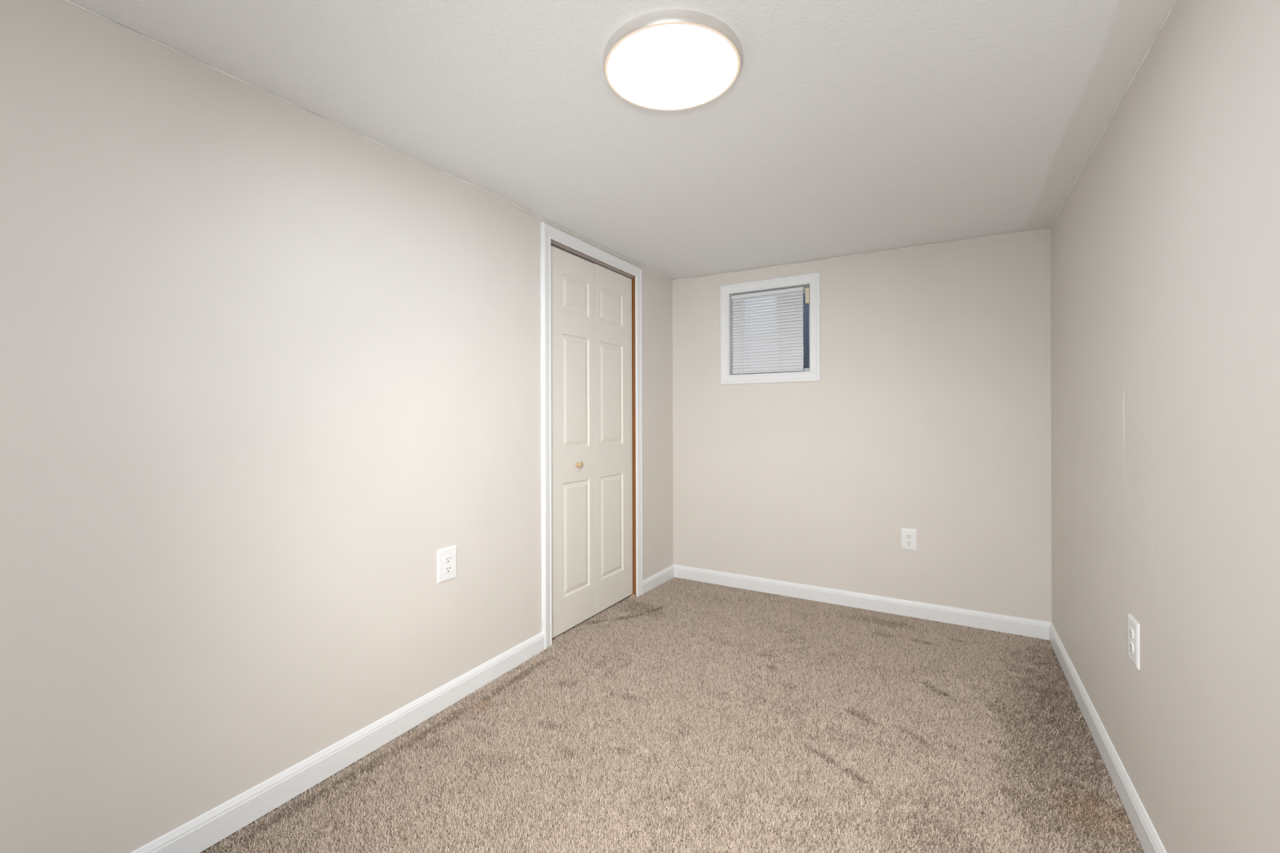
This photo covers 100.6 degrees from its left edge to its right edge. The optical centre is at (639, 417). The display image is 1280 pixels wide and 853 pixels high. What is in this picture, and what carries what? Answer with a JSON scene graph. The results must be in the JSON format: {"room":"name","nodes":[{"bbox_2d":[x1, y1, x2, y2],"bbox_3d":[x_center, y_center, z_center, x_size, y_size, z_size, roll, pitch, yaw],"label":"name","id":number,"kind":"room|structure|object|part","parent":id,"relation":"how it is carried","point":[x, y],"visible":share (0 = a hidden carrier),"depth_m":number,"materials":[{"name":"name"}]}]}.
{"room":"empty basement bedroom","nodes":[
{"label":"empty basement bedroom","id":0,"kind":"room"},
{"bbox_2d":[0,0,673,852],"bbox_3d":[-0.913,0.071,1.958,0.110,2.260,4.570,0,0,30],"label":"wall","id":1,"kind":"structure","parent":0,"point":[264,360],"depth_m":1.46,"materials":[{"name":"beige paint"}]},
{"bbox_2d":[130,631,544,852],"bbox_3d":[-1.215,1.097,1.318,0.012,0.102,2.938,0,0,30],"label":"baseboard","id":2,"kind":"structure","parent":1,"relation":"attached to","point":[197,835],"depth_m":1.68,"materials":[{"name":"white wood"}]},
{"bbox_2d":[62,0,671,279],"bbox_3d":[-0.868,-0.953,1.929,0.009,0.055,4.350,0,0,30],"label":"trim","id":3,"kind":"structure","parent":1,"relation":"attached to","point":[73,3],"depth_m":1.52,"materials":[{"name":"beige paint"}]},
{"bbox_2d":[436,545,457,583],"bbox_3d":[-0.760,0.580,2.099,0.009,0.129,0.092,0,0,30],"label":"wall outlet","id":4,"kind":"object","parent":1,"relation":"attached to","point":[446,557],"visible":1,"depth_m":2.09,"materials":[{"name":"white plastic"}]},
{"bbox_2d":[444,564,451,573],"bbox_3d":[-0.758,0.599,2.097,0.002,0.028,0.034,0,0,30],"label":"receptacle","id":5,"kind":"object","parent":4,"relation":"attached to","point":[447,568],"depth_m":2.09,"materials":[{"name":"white plastic"}]},
{"bbox_2d":[444,555,451,563],"bbox_3d":[-0.758,0.560,2.097,0.002,0.028,0.034,0,0,30],"label":"receptacle","id":6,"kind":"object","parent":4,"relation":"attached to","point":[447,558],"depth_m":2.09,"materials":[{"name":"white plastic"}]},
{"bbox_2d":[540,222,542,626],"bbox_3d":[-0.479,0.029,2.587,0.007,1.980,0.007,0,0,30],"label":"trim","id":7,"kind":"structure","parent":1,"relation":"attached to","point":[540,223],"depth_m":2.58,"materials":[{"name":"white wood"}]},
{"bbox_2d":[486,190,642,266],"bbox_3d":[-0.311,-0.969,2.860,0.024,0.040,1.380,0,0,30],"label":"trim","id":8,"kind":"structure","parent":1,"relation":"attached to","point":[514,204],"depth_m":2.71,"materials":[{"name":"paint"}]},
{"bbox_2d":[541,222,643,648],"bbox_3d":[-0.278,0.099,3.022,0.127,2.100,0.953,0,0,30],"label":"door","id":9,"kind":"structure","parent":1,"relation":"in","point":[592,301],"depth_m":2.96,"materials":[{"name":"white wood"}]},
{"bbox_3d":[-0.326,0.256,2.855,0.032,0.033,0.033,0,0,30],"label":"knob","id":10,"kind":"part","parent":9,"relation":"part of","materials":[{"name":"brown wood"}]},
{"bbox_2d":[643,564,674,593],"bbox_3d":[0.128,1.098,3.604,0.012,0.090,0.458,0,0,30],"label":"baseboard","id":11,"kind":"structure","parent":1,"relation":"attached to","point":[667,574],"depth_m":3.60,"materials":[{"name":"white wood"}]},
{"bbox_2d":[672,400,673,508],"bbox_3d":[0.236,0.047,3.805,0.005,2.000,0.005,0,0,30],"label":"trim","id":12,"kind":"structure","parent":1,"relation":"attached to","point":[673,400],"depth_m":3.80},
{"bbox_2d":[69,0,1175,279],"bbox_3d":[0.072,-1.004,1.376,2.224,0.161,4.390,0,0,30],"label":"ceiling","id":13,"kind":"structure","parent":0,"point":[843,127],"depth_m":1.61,"materials":[{"name":"paint"}]},
{"bbox_2d":[603,8,741,111],"bbox_3d":[0.085,-0.939,1.417,0.365,0.036,0.365,0,0,30],"label":"ceiling light","id":14,"kind":"object","parent":13,"relation":"in","point":[668,60],"visible":1,"depth_m":1.37,"materials":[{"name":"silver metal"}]},
{"bbox_2d":[200,578,1144,852],"bbox_3d":[-0.236,1.168,1.561,2.954,0.068,4.390,0,0,30],"label":"floor","id":15,"kind":"structure","parent":0,"point":[615,604],"depth_m":1.72,"materials":[{"name":"beige carpet"}]},
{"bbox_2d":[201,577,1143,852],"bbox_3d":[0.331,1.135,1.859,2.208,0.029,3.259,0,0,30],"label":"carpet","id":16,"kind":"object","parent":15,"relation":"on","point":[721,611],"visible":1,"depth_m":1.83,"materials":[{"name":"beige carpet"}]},
{"bbox_2d":[672,227,1051,639],"bbox_3d":[1.208,0.065,3.327,2.160,2.260,0.160,0,0,30],"label":"wall","id":17,"kind":"structure","parent":0,"point":[928,413],"depth_m":3.09,"materials":[{"name":"beige paint"}]},
{"bbox_2d":[720,271,821,384],"bbox_3d":[0.870,-0.560,3.514,0.658,0.674,0.178,0,0,30],"label":"window","id":18,"kind":"structure","parent":17,"relation":"in","point":[811,311],"depth_m":3.43,"materials":[{"name":"white plastic"}]},
{"bbox_2d":[731,286,809,374],"bbox_3d":[0.845,-0.556,3.471,0.520,0.537,0.044,0,0,30],"label":"mini blind","id":19,"kind":"object","parent":18,"relation":"attached to","point":[750,353],"visible":0.99,"depth_m":3.48,"materials":[{"name":"white plastic"}]},
{"bbox_3d":[0.832,-0.813,3.488,0.480,0.024,0.028,0,0,30],"label":"head rail","id":20,"kind":"part","parent":19,"relation":"part of","materials":[{"name":"white plastic"}]},
{"bbox_3d":[0.834,-0.302,3.488,0.470,0.019,0.022,0,0,30],"label":"rail","id":21,"kind":"part","parent":19,"relation":"part of","materials":[{"name":"white plastic"}]},
{"bbox_3d":[0.910,-0.548,3.428,0.002,0.507,0.002,0,0,30],"label":"ladder cord","id":22,"kind":"part","parent":19,"relation":"part of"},
{"bbox_3d":[0.886,-0.560,3.541,0.533,0.550,0.035,0,0,30],"label":"sash frame","id":23,"kind":"part","parent":18,"relation":"part of","materials":[{"name":"white plastic"}]},
{"bbox_3d":[0.893,-0.560,3.534,0.462,0.490,0.004,0,0,30],"label":"pane","id":24,"kind":"part","parent":18,"relation":"part of","materials":[{"name":"clear glass"}]},
{"bbox_2d":[673,564,1051,639],"bbox_3d":[1.167,1.094,3.252,2.160,0.090,0.012,0,0,30],"label":"baseboard","id":25,"kind":"structure","parent":17,"relation":"attached to","point":[1030,628],"depth_m":3.11,"materials":[{"name":"white wood"}]},
{"bbox_2d":[901,528,916,551],"bbox_3d":[1.538,0.699,3.036,0.080,0.122,0.009,0,0,30],"label":"wall outlet","id":26,"kind":"object","parent":17,"relation":"attached to","point":[908,536],"visible":1,"depth_m":3.03,"materials":[{"name":"white plastic"}]},
{"bbox_2d":[905,540,912,546],"bbox_3d":[1.536,0.718,3.034,0.034,0.028,0.002,0,0,30],"label":"receptacle","id":27,"kind":"object","parent":26,"relation":"attached to","point":[908,543],"depth_m":3.03,"materials":[{"name":"white plastic"}]},
{"bbox_2d":[905,533,912,538],"bbox_3d":[1.536,0.679,3.034,0.034,0.028,0.002,0,0,30],"label":"receptacle","id":28,"kind":"object","parent":26,"relation":"attached to","point":[907,535],"depth_m":3.03,"materials":[{"name":"white plastic"}]},
{"bbox_2d":[1050,0,1279,852],"bbox_3d":[1.065,0.065,0.825,0.110,2.260,4.620,0,0,30],"label":"wall","id":29,"kind":"structure","parent":0,"point":[1165,246],"depth_m":1.19,"materials":[{"name":"beige paint"}]},
{"bbox_2d":[1048,622,1166,852],"bbox_3d":[1.002,1.094,0.834,0.012,0.090,4.350,0,0,30],"label":"baseboard","id":30,"kind":"structure","parent":29,"relation":"attached to","point":[1148,837],"depth_m":1.69,"materials":[{"name":"white wood"}]},
{"bbox_2d":[1128,613,1139,670],"bbox_3d":[1.391,0.630,1.499,0.009,0.127,0.088,0,0,30],"label":"wall outlet","id":31,"kind":"object","parent":29,"relation":"attached to","point":[1133,625],"visible":1,"depth_m":1.49,"materials":[{"name":"white plastic"}]},
{"bbox_2d":[1128,641,1133,653],"bbox_3d":[1.388,0.650,1.501,0.002,0.028,0.034,0,0,30],"label":"receptacle","id":32,"kind":"object","parent":31,"relation":"attached to","point":[1131,643],"depth_m":1.50,"materials":[{"name":"white plastic"}]},
{"bbox_2d":[1128,627,1133,639],"bbox_3d":[1.388,0.611,1.501,0.002,0.028,0.034,0,0,30],"label":"receptacle","id":33,"kind":"object","parent":31,"relation":"attached to","point":[1131,629],"depth_m":1.50,"materials":[{"name":"white plastic"}]}
]}

